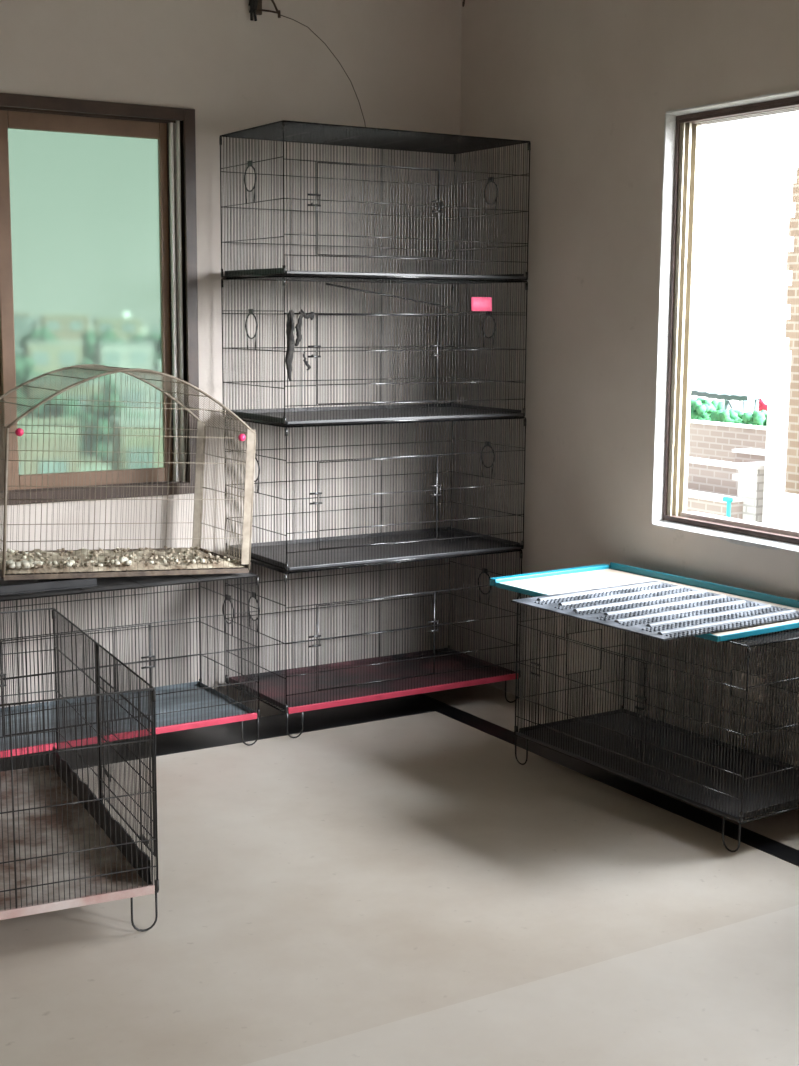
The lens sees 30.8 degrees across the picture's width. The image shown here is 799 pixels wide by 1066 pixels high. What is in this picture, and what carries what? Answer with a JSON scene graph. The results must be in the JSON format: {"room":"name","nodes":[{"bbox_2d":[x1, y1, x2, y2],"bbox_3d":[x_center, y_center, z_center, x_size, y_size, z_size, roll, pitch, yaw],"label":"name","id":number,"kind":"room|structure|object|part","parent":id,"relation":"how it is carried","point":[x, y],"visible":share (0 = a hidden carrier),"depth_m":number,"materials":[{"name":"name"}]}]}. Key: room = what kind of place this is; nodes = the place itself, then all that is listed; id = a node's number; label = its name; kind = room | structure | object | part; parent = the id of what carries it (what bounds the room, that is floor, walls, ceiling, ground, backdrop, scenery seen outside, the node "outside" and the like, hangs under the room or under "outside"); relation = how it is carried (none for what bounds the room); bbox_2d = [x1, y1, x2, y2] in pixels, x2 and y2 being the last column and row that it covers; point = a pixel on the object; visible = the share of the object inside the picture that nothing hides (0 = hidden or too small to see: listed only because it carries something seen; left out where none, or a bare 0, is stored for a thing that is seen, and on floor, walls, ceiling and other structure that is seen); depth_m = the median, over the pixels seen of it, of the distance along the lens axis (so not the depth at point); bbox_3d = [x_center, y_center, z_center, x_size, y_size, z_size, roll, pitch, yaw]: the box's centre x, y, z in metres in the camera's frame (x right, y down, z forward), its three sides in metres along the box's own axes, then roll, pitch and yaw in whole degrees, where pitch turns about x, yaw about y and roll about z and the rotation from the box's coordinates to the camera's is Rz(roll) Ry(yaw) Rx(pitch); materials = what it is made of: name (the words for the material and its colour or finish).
{"room":"animal kennel room","nodes":[
{"label":"animal kennel room","id":0,"kind":"room"},
{"bbox_2d":[0,0,461,707],"bbox_3d":[-1.653,-0.686,4.758,4.610,3.050,0.130,-5,10,-31],"label":"wall","id":1,"kind":"structure","parent":0,"point":[401,59],"depth_m":5.39,"materials":[{"name":"paint"}]},
{"bbox_2d":[0,93,198,504],"bbox_3d":[-1.333,-0.781,4.934,1.340,1.362,0.144,-5,10,-31],"label":"window","id":2,"kind":"structure","parent":1,"relation":"in","point":[98,217],"depth_m":5.10,"materials":[{"name":"brown metal"}]},
{"bbox_3d":[-1.625,-0.764,4.808,0.650,1.310,0.022,-5,10,-31],"label":"sash","id":3,"kind":"part","parent":2,"relation":"part of","materials":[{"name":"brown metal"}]},
{"bbox_3d":[-1.091,-0.800,5.103,0.553,1.182,0.001,-5,10,-31],"label":"pane","id":4,"kind":"part","parent":2,"relation":"part of","materials":[{"name":"glass"}]},
{"bbox_2d":[248,0,280,20],"bbox_3d":[-0.484,-1.914,5.194,0.115,0.165,0.036,-2,9,-15],"label":"wall hook","id":5,"kind":"object","parent":1,"relation":"attached to","point":[255,5],"visible":1,"depth_m":5.20,"materials":[{"name":"metal"}]},
{"bbox_3d":[-0.505,-1.927,5.196,0.024,0.140,0.012,-5,10,-31],"label":"plate","id":6,"kind":"part","parent":5,"relation":"part of","materials":[{"name":"metal"}]},
{"bbox_3d":[-0.464,-1.908,5.200,0.078,0.123,0.017,1,9,1],"label":"arm","id":7,"kind":"part","parent":5,"relation":"part of","materials":[{"name":"metal"}]},
{"bbox_2d":[281,15,365,126],"bbox_3d":[-0.275,-1.658,5.337,0.370,0.436,0.003,-5,10,-31],"label":"cord","id":8,"kind":"object","parent":5,"relation":"hanging from","point":[281,15],"visible":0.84,"depth_m":5.34,"materials":[{"name":"grey metal"}]},
{"bbox_2d":[0,684,798,1065],"bbox_3d":[0.029,1.242,2.265,4.610,0.200,6.590,-5,10,-31],"label":"floor","id":9,"kind":"structure","parent":0,"point":[405,890],"depth_m":3.52,"materials":[{"name":"beige stone"}]},
{"bbox_2d":[0,608,158,931],"bbox_3d":[-1.031,0.602,3.795,0.542,0.596,1.038,-4,9,-26],"label":"wire crate","id":10,"kind":"object","parent":9,"relation":"on","point":[61,847],"visible":1,"depth_m":3.67,"materials":[{"name":"black metal"}]},
{"bbox_3d":[-1.264,0.487,4.243,0.525,0.505,0.004,-4,9,-26],"label":"panel","id":11,"kind":"part","parent":10,"relation":"part of","materials":[{"name":"black metal"}]},
{"bbox_2d":[0,765,154,919],"bbox_3d":[-1.037,0.795,3.817,0.504,0.025,1.029,-4,9,-26],"label":"tray","id":12,"kind":"object","parent":10,"relation":"on","point":[130,886],"depth_m":3.69,"materials":[{"name":"pink plastic"}]},
{"bbox_3d":[-0.811,0.627,3.328,0.525,0.505,0.005,-4,9,-26],"label":"panel","id":13,"kind":"part","parent":10,"relation":"part of","materials":[{"name":"black metal"}]},
{"bbox_3d":[-0.806,0.537,3.908,0.010,0.494,0.009,-4,9,-26],"label":"door post","id":14,"kind":"part","parent":10,"relation":"part of","materials":[{"name":"black metal"}]},
{"bbox_3d":[-0.804,0.542,3.899,0.005,0.505,1.034,-4,9,-26],"label":"panel","id":15,"kind":"part","parent":10,"relation":"part of","materials":[{"name":"black metal"}]},
{"bbox_3d":[-0.695,0.578,3.688,0.005,0.335,0.504,-4,9,-26],"label":"door","id":16,"kind":"part","parent":10,"relation":"part of","materials":[{"name":"black metal"}]},
{"bbox_3d":[-0.610,0.902,3.470,0.066,0.103,0.005,-4,9,-26],"label":"leg","id":17,"kind":"part","parent":10,"relation":"part of","materials":[{"name":"black metal"}]},
{"bbox_2d":[0,572,259,757],"bbox_3d":[-1.031,0.440,4.895,1.011,0.590,0.513,-5,10,-31],"label":"wire crate","id":18,"kind":"object","parent":9,"relation":"on","point":[191,705],"visible":0.62,"depth_m":4.91,"materials":[{"name":"black metal"}]},
{"bbox_2d":[0,577,96,595],"bbox_3d":[-1.251,0.144,4.714,0.410,0.030,0.420,-5,10,-31],"label":"tray","id":19,"kind":"object","parent":18,"relation":"on","point":[7,587],"visible":0.5,"depth_m":4.58,"materials":[{"name":"black plastic"}]},
{"bbox_3d":[-1.020,0.464,4.620,0.485,0.304,0.003,-5,10,-31],"label":"door","id":20,"kind":"part","parent":18,"relation":"part of","materials":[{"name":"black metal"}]},
{"bbox_3d":[-1.163,0.362,5.102,1.005,0.499,0.004,-5,10,-31],"label":"panel","id":21,"kind":"part","parent":18,"relation":"part of","materials":[{"name":"black metal"}]},
{"bbox_2d":[0,364,255,579],"bbox_3d":[-0.954,-0.204,4.819,0.870,0.693,0.432,-5,10,-31],"label":"cage","id":22,"kind":"object","parent":18,"relation":"on","point":[250,437],"visible":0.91,"depth_m":4.83,"materials":[{"name":"beige metal"}]},
{"bbox_3d":[-1.312,-0.129,4.616,0.003,0.442,0.410,-1,8,-32],"label":"panel","id":23,"kind":"part","parent":22,"relation":"part of","materials":[{"name":"beige wood"}]},
{"bbox_3d":[-1.206,-0.092,4.445,0.010,0.460,0.008,-1,8,-32],"label":"corner post","id":24,"kind":"part","parent":22,"relation":"part of","materials":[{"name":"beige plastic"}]},
{"bbox_3d":[-1.157,-0.307,4.427,0.025,0.025,0.012,-1,8,-32],"label":"knob","id":25,"kind":"part","parent":22,"relation":"part of","materials":[{"name":"pink plastic"}]},
{"bbox_3d":[-1.060,-0.248,4.998,0.835,0.653,0.002,-1,8,-32],"label":"panel","id":26,"kind":"part","parent":22,"relation":"part of","materials":[{"name":"beige metal"}]},
{"bbox_2d":[0,546,244,573],"bbox_3d":[-0.968,0.078,4.855,0.822,0.084,0.411,-5,10,-31],"label":"bedding","id":27,"kind":"object","parent":22,"relation":"on","point":[17,563],"visible":0.95,"depth_m":4.80,"materials":[{"name":"beige gravel"}]},
{"bbox_3d":[-0.940,-0.449,4.799,0.836,0.197,0.410,-1,8,-32],"label":"roof panel","id":28,"kind":"part","parent":22,"relation":"part of","materials":[{"name":"beige metal"}]},
{"bbox_2d":[0,548,248,579],"bbox_3d":[-0.971,0.099,4.863,0.835,0.030,0.412,-1,8,-32],"label":"tray","id":29,"kind":"object","parent":22,"relation":"on","point":[244,561],"depth_m":4.72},
{"bbox_3d":[-0.721,-0.163,5.222,0.034,0.475,0.008,-1,8,-32],"label":"corner post","id":30,"kind":"part","parent":22,"relation":"part of","materials":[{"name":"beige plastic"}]},
{"bbox_3d":[-0.603,-0.140,5.056,0.003,0.442,0.410,-1,8,-32],"label":"panel","id":31,"kind":"part","parent":22,"relation":"part of","materials":[{"name":"beige metal"}]},
{"bbox_3d":[-0.521,-0.317,4.821,0.025,0.025,0.012,-1,8,-32],"label":"knob","id":32,"kind":"part","parent":22,"relation":"part of","materials":[{"name":"pink plastic"}]},
{"bbox_3d":[-0.506,-0.110,4.877,0.034,0.475,0.008,-1,8,-32],"label":"corner post","id":33,"kind":"part","parent":22,"relation":"part of","materials":[{"name":"beige plastic"}]},
{"bbox_3d":[-1.033,0.150,4.859,1.004,0.005,0.494,-5,10,-31],"label":"roof panel","id":34,"kind":"part","parent":18,"relation":"part of","materials":[{"name":"black metal"}]},
{"bbox_2d":[0,681,256,757],"bbox_3d":[-1.034,0.628,4.927,0.984,0.025,0.489,-5,10,-31],"label":"tray","id":35,"kind":"object","parent":18,"relation":"on","point":[241,713],"depth_m":4.97,"materials":[{"name":"red plastic"}]},
{"bbox_3d":[-0.609,0.358,5.155,0.005,0.499,0.494,-5,10,-31],"label":"panel","id":36,"kind":"part","parent":18,"relation":"part of","materials":[{"name":"black metal"}]},
{"bbox_3d":[-0.512,0.678,4.974,0.066,0.103,0.005,-5,10,-31],"label":"leg","id":37,"kind":"part","parent":18,"relation":"part of","materials":[{"name":"black metal"}]},
{"bbox_2d":[224,550,522,737],"bbox_3d":[-0.090,0.360,5.469,1.011,0.590,0.513,-5,10,-31],"label":"wire crate","id":38,"kind":"object","parent":9,"relation":"on","point":[302,689],"visible":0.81,"depth_m":5.43,"materials":[{"name":"black metal"}]},
{"bbox_3d":[-0.520,0.350,5.209,0.005,0.499,0.494,-5,10,-31],"label":"panel","id":39,"kind":"part","parent":38,"relation":"part of","materials":[{"name":"black paint"}]},
{"bbox_3d":[-0.364,0.665,5.064,0.066,0.103,0.005,-5,10,-31],"label":"leg","id":40,"kind":"part","parent":38,"relation":"part of","materials":[{"name":"black paint"}]},
{"bbox_3d":[-0.222,0.282,5.675,1.005,0.499,0.004,-5,10,-31],"label":"panel","id":41,"kind":"part","parent":38,"relation":"part of","materials":[{"name":"black paint"}]},
{"bbox_3d":[-0.092,0.070,5.432,1.004,0.005,0.494,-5,10,-31],"label":"roof panel","id":42,"kind":"part","parent":38,"relation":"part of","materials":[{"name":"black paint"}]},
{"bbox_2d":[229,648,517,713],"bbox_3d":[-0.093,0.549,5.500,0.984,0.025,0.489,-5,10,-31],"label":"tray","id":43,"kind":"object","parent":38,"relation":"on","point":[371,673],"depth_m":5.47,"materials":[{"name":"red plastic"}]},
{"bbox_2d":[224,417,525,571],"bbox_3d":[-0.082,-0.179,5.391,1.011,0.499,0.513,-5,10,-31],"label":"wire crate","id":44,"kind":"object","parent":38,"relation":"on","point":[312,553],"visible":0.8,"depth_m":5.25,"materials":[{"name":"black metal"}]},
{"bbox_3d":[-0.512,-0.144,5.138,0.005,0.499,0.494,-5,10,-31],"label":"panel","id":45,"kind":"part","parent":44,"relation":"part of","materials":[{"name":"black paint"}]},
{"bbox_3d":[-0.214,-0.212,5.603,1.005,0.499,0.004,-5,10,-31],"label":"panel","id":46,"kind":"part","parent":44,"relation":"part of","materials":[{"name":"black paint"}]},
{"bbox_2d":[221,276,527,425],"bbox_3d":[-0.083,-0.673,5.314,1.011,0.499,0.513,-5,10,-31],"label":"wire crate","id":47,"kind":"object","parent":44,"relation":"on","point":[376,413],"visible":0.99,"depth_m":5.17,"materials":[{"name":"black metal"}]},
{"bbox_3d":[-0.513,-0.639,5.061,0.005,0.499,0.494,-5,10,-31],"label":"panel","id":48,"kind":"part","parent":47,"relation":"part of","materials":[{"name":"black paint"}]},
{"bbox_2d":[285,309,314,380],"bbox_3d":[-0.333,-0.628,4.864,0.111,0.240,0.026,-5,10,-31],"label":"cord","id":49,"kind":"object","parent":47,"relation":"hanging from","point":[291,344],"visible":1,"depth_m":4.85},
{"bbox_3d":[-0.215,-0.706,5.527,1.005,0.499,0.004,-5,10,-31],"label":"panel","id":50,"kind":"part","parent":47,"relation":"part of","materials":[{"name":"black paint"}]},
{"bbox_3d":[-0.085,-0.919,5.284,1.004,0.005,0.494,-5,10,-31],"label":"roof panel","id":51,"kind":"part","parent":47,"relation":"part of","materials":[{"name":"black paint"}]},
{"bbox_2d":[226,403,522,423],"bbox_3d":[-0.086,-0.443,5.351,0.984,0.020,0.489,-5,10,-31],"label":"tray","id":52,"kind":"object","parent":47,"relation":"on","point":[448,411],"depth_m":5.30,"materials":[{"name":"black plastic"}]},
{"bbox_2d":[219,120,530,280],"bbox_3d":[-0.080,-1.168,5.240,1.011,0.499,0.513,-5,10,-31],"label":"wire crate","id":53,"kind":"object","parent":47,"relation":"on","point":[284,130],"visible":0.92,"depth_m":5.12,"materials":[{"name":"black metal"}]},
{"bbox_3d":[-0.509,-1.133,4.987,0.005,0.499,0.494,-5,10,-31],"label":"panel","id":54,"kind":"part","parent":53,"relation":"part of","materials":[{"name":"black paint"}]},
{"bbox_3d":[-0.212,-1.201,5.452,1.005,0.499,0.004,-5,10,-31],"label":"panel","id":55,"kind":"part","parent":53,"relation":"part of","materials":[{"name":"black paint"}]},
{"bbox_3d":[-0.082,-1.413,5.210,1.004,0.005,0.494,-5,10,-31],"label":"roof panel","id":56,"kind":"part","parent":53,"relation":"part of","materials":[{"name":"black paint"}]},
{"bbox_2d":[225,268,525,278],"bbox_3d":[-0.083,-0.937,5.277,0.984,0.020,0.489,-5,10,-31],"label":"tray","id":57,"kind":"object","parent":53,"relation":"on","point":[237,273],"depth_m":5.07,"materials":[{"name":"black plastic"}]},
{"bbox_3d":[-0.068,-1.099,4.971,0.485,0.304,0.003,-5,10,-31],"label":"door","id":58,"kind":"part","parent":53,"relation":"part of","materials":[{"name":"black paint"}]},
{"bbox_3d":[0.342,-1.205,5.506,0.005,0.499,0.494,-5,10,-31],"label":"panel","id":59,"kind":"part","parent":53,"relation":"part of","materials":[{"name":"black paint"}]},
{"bbox_3d":[-0.072,-0.604,5.045,0.485,0.304,0.003,-5,10,-31],"label":"door","id":60,"kind":"part","parent":47,"relation":"part of","materials":[{"name":"black paint"}]},
{"bbox_2d":[326,283,451,308],"bbox_3d":[-0.033,-0.878,5.386,0.547,0.088,0.006,-5,10,-31],"label":"perch","id":61,"kind":"object","parent":47,"relation":"in","point":[326,283],"visible":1,"depth_m":5.37,"materials":[{"name":"black paint"}]},
{"bbox_2d":[471,297,491,310],"bbox_3d":[0.296,-0.824,5.231,0.090,0.050,0.008,-5,10,-31],"label":"card","id":62,"kind":"object","parent":47,"relation":"attached to","point":[477,303],"visible":1,"depth_m":5.23,"materials":[{"name":"pink paper"}]},
{"bbox_3d":[0.339,-0.711,5.580,0.005,0.499,0.494,-5,10,-31],"label":"panel","id":63,"kind":"part","parent":47,"relation":"part of","materials":[{"name":"black paint"}]},
{"bbox_3d":[-0.085,-0.425,5.361,1.004,0.005,0.494,-5,10,-31],"label":"roof panel","id":64,"kind":"part","parent":44,"relation":"part of","materials":[{"name":"black paint"}]},
{"bbox_2d":[231,527,521,569],"bbox_3d":[-0.085,0.051,5.428,0.984,0.020,0.489,-5,10,-31],"label":"tray","id":65,"kind":"object","parent":44,"relation":"on","point":[375,554],"depth_m":5.40,"materials":[{"name":"black plastic"}]},
{"bbox_3d":[-0.071,-0.110,5.122,0.485,0.304,0.003,-5,10,-31],"label":"door","id":66,"kind":"part","parent":44,"relation":"part of","materials":[{"name":"black paint"}]},
{"bbox_3d":[0.340,-0.216,5.657,0.005,0.499,0.494,-5,10,-31],"label":"panel","id":67,"kind":"part","parent":44,"relation":"part of","materials":[{"name":"black paint"}]},
{"bbox_3d":[-0.079,0.385,5.193,0.485,0.304,0.003,-5,10,-31],"label":"door","id":68,"kind":"part","parent":38,"relation":"part of","materials":[{"name":"black paint"}]},
{"bbox_3d":[0.035,0.346,5.263,1.005,0.499,0.004,-5,10,-31],"label":"panel","id":69,"kind":"part","parent":38,"relation":"part of","materials":[{"name":"black paint"}]},
{"bbox_3d":[0.332,0.278,5.728,0.005,0.499,0.494,-5,10,-31],"label":"panel","id":70,"kind":"part","parent":38,"relation":"part of","materials":[{"name":"black paint"}]},
{"bbox_3d":[0.429,0.598,5.547,0.066,0.103,0.005,-5,10,-31],"label":"leg","id":71,"kind":"part","parent":38,"relation":"part of","materials":[{"name":"black paint"}]},
{"bbox_2d":[0,694,798,866],"bbox_3d":[-0.041,1.172,2.080,4.030,0.011,6.090,-5,10,-31],"label":"trim","id":72,"kind":"structure","parent":9,"relation":"on","point":[326,718],"depth_m":5.06,"materials":[{"name":"black stone"}]},
{"bbox_2d":[514,593,798,851],"bbox_3d":[0.852,0.514,4.488,0.498,0.590,1.008,-5,10,-33],"label":"wire crate","id":73,"kind":"object","parent":9,"relation":"on","point":[726,780],"visible":0.84,"depth_m":4.41,"materials":[{"name":"black metal"}]},
{"bbox_3d":[0.401,0.713,4.782,0.005,0.103,0.066,-5,10,-33],"label":"leg","id":74,"kind":"part","parent":73,"relation":"part of","materials":[{"name":"black paint"}]},
{"bbox_3d":[0.582,0.405,4.897,0.479,0.499,0.005,-5,10,-33],"label":"panel","id":75,"kind":"part","parent":73,"relation":"part of","materials":[{"name":"black paint"}]},
{"bbox_3d":[0.583,0.498,4.468,0.003,0.304,0.485,-5,10,-33],"label":"door","id":76,"kind":"part","parent":73,"relation":"part of","materials":[{"name":"black paint"}]},
{"bbox_2d":[490,562,798,641],"bbox_3d":[0.786,0.196,4.475,0.510,0.036,0.990,-6,10,-35],"label":"tray","id":77,"kind":"object","parent":73,"relation":"on","point":[536,584],"visible":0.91,"depth_m":4.68,"materials":[{"name":"blue plastic"}]},
{"bbox_2d":[511,581,798,640],"bbox_3d":[0.768,0.218,4.282,0.600,0.012,0.647,-6,10,-35],"label":"panel","id":78,"kind":"object","parent":77,"relation":"on","point":[658,610],"visible":1,"depth_m":4.24,"materials":[{"name":"grey plastic"}]},
{"bbox_2d":[516,709,798,820],"bbox_3d":[0.853,0.700,4.518,0.474,0.020,0.984,-5,10,-33],"label":"tray","id":79,"kind":"object","parent":73,"relation":"on","point":[728,810],"depth_m":4.48,"materials":[{"name":"black plastic"}]},
{"bbox_3d":[1.057,0.450,4.615,0.005,0.499,1.005,-5,10,-33],"label":"panel","id":80,"kind":"part","parent":73,"relation":"part of","materials":[{"name":"black metal"}]},
{"bbox_3d":[0.917,0.831,4.014,0.005,0.103,0.066,-5,10,-33],"label":"leg","id":81,"kind":"part","parent":73,"relation":"part of","materials":[{"name":"black paint"}]},
{"bbox_3d":[0.861,0.224,4.449,0.479,0.005,1.004,-5,10,-33],"label":"roof panel","id":82,"kind":"part","parent":73,"relation":"part of","materials":[{"name":"black paint"}]},
{"bbox_3d":[1.135,0.532,4.074,0.479,0.499,0.005,-5,10,-33],"label":"panel","id":83,"kind":"part","parent":73,"relation":"part of","materials":[{"name":"black paint"}]},
{"bbox_2d":[454,0,798,765],"bbox_3d":[1.981,-0.419,3.146,0.130,3.050,6.460,-5,10,-31],"label":"wall","id":84,"kind":"structure","parent":0,"point":[591,85],"depth_m":5.11,"materials":[{"name":"paint"}]},
{"bbox_2d":[652,90,798,551],"bbox_3d":[1.252,-0.613,4.311,0.132,1.370,1.294,-5,10,-31],"label":"window","id":85,"kind":"structure","parent":84,"relation":"in","point":[682,127],"depth_m":4.79,"materials":[{"name":"beige metal"}]},
{"label":"outside","id":86,"kind":"structure","parent":0,"visible":0},
{"bbox_2d":[691,327,788,412],"bbox_3d":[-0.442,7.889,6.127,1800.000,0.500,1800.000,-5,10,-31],"label":"ground","id":87,"kind":"structure","parent":86,"point":[713,347],"depth_m":413.18,"materials":[{"name":"white"}]},
{"bbox_2d":[690,397,724,420],"bbox_3d":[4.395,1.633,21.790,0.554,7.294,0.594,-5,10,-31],"label":"shrub","id":88,"kind":"object","parent":87,"relation":"on","point":[700,409],"visible":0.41,"depth_m":21.09,"materials":[{"name":"green plant"}]},
{"bbox_2d":[687,457,738,496],"bbox_3d":[3.401,2.472,17.809,0.310,6.800,2.590,-5,10,-31],"label":"brick wall","id":89,"kind":"structure","parent":87,"relation":"on","point":[704,475],"depth_m":16.80,"materials":[{"name":"beige brick"}]},
{"bbox_2d":[687,490,744,518],"bbox_3d":[3.049,2.731,16.977,0.310,6.530,2.090,-5,10,-31],"label":"brick wall","id":90,"kind":"structure","parent":87,"relation":"on","point":[697,501],"depth_m":15.78,"materials":[{"name":"beige brick"}]},
{"bbox_2d":[711,409,743,423],"bbox_3d":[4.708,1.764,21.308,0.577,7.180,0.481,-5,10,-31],"label":"shrub","id":91,"kind":"object","parent":87,"relation":"on","point":[726,416],"visible":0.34,"depth_m":20.61,"materials":[{"name":"green plant"}]},
{"bbox_2d":[722,496,732,517],"bbox_3d":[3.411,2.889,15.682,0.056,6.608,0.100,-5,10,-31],"label":"pipe","id":92,"kind":"object","parent":87,"relation":"on","point":[728,500],"visible":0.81,"depth_m":15.18,"materials":[{"name":"teal"}]},
{"bbox_2d":[722,496,732,502],"bbox_3d":[3.433,-0.351,15.196,0.056,0.056,0.100,-5,10,-31],"label":"tap","id":93,"kind":"object","parent":92,"relation":"on","point":[726,499],"depth_m":15.17,"materials":[{"name":"teal"}]},
{"bbox_2d":[689,419,766,461],"bbox_3d":[4.116,1.983,20.228,0.310,7.060,4.540,-5,10,-31],"label":"brick wall","id":94,"kind":"structure","parent":87,"relation":"on","point":[712,440],"depth_m":19.28,"materials":[{"name":"beige brick"}]},
{"bbox_2d":[691,364,768,411],"bbox_3d":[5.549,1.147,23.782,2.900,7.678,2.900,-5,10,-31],"label":"shelter","id":95,"kind":"object","parent":87,"relation":"on","point":[746,382],"visible":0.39,"depth_m":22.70,"materials":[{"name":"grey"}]},
{"bbox_3d":[4.945,1.520,22.609,0.065,7.280,0.065,-1,9,-9],"label":"post","id":96,"kind":"part","parent":95,"relation":"part of","materials":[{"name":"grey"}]},
{"bbox_3d":[5.932,1.026,25.546,0.065,7.400,0.065,7,10,35],"label":"post","id":97,"kind":"part","parent":95,"relation":"part of","materials":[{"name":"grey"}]},
{"bbox_3d":[5.275,1.602,22.079,0.065,7.280,0.065,7,10,35],"label":"post","id":98,"kind":"part","parent":95,"relation":"part of","materials":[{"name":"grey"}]},
{"bbox_2d":[759,398,767,410],"bbox_3d":[5.410,-1.870,21.367,0.049,0.240,0.344,-5,10,-31],"label":"cloth","id":99,"kind":"object","parent":95,"relation":"hanging from","point":[762,406],"visible":0.33,"depth_m":21.46,"materials":[{"name":"red fabric"}]},
{"bbox_2d":[732,448,764,462],"bbox_3d":[4.555,2.511,17.269,0.310,6.900,1.760,-5,10,-31],"label":"brick wall","id":100,"kind":"structure","parent":87,"relation":"on","point":[747,454],"depth_m":17.26,"materials":[{"name":"white brick"}]},
{"bbox_2d":[732,461,764,522],"bbox_3d":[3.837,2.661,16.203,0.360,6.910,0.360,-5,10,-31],"label":"brick pillar","id":101,"kind":"structure","parent":87,"relation":"on","point":[750,476],"depth_m":15.59,"materials":[{"name":"white brick"}]},
{"bbox_2d":[739,410,766,425],"bbox_3d":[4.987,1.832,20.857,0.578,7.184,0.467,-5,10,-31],"label":"shrub","id":102,"kind":"object","parent":87,"relation":"on","point":[759,418],"visible":0.15,"depth_m":20.19,"materials":[{"name":"green plant"}]},
{"bbox_2d":[762,350,798,528],"bbox_3d":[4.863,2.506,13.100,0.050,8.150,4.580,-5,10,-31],"label":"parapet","id":103,"kind":"object","parent":87,"relation":"on","point":[780,507],"visible":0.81,"depth_m":14.40,"materials":[{"name":"white concrete"}]},
{"bbox_2d":[785,152,798,493],"bbox_3d":[6.806,1.325,14.489,4.130,10.100,4.570,-5,10,-31],"label":"brick building","id":104,"kind":"structure","parent":87,"relation":"on","point":[792,325],"depth_m":14.80,"materials":[{"name":"beige brick"}]}
]}

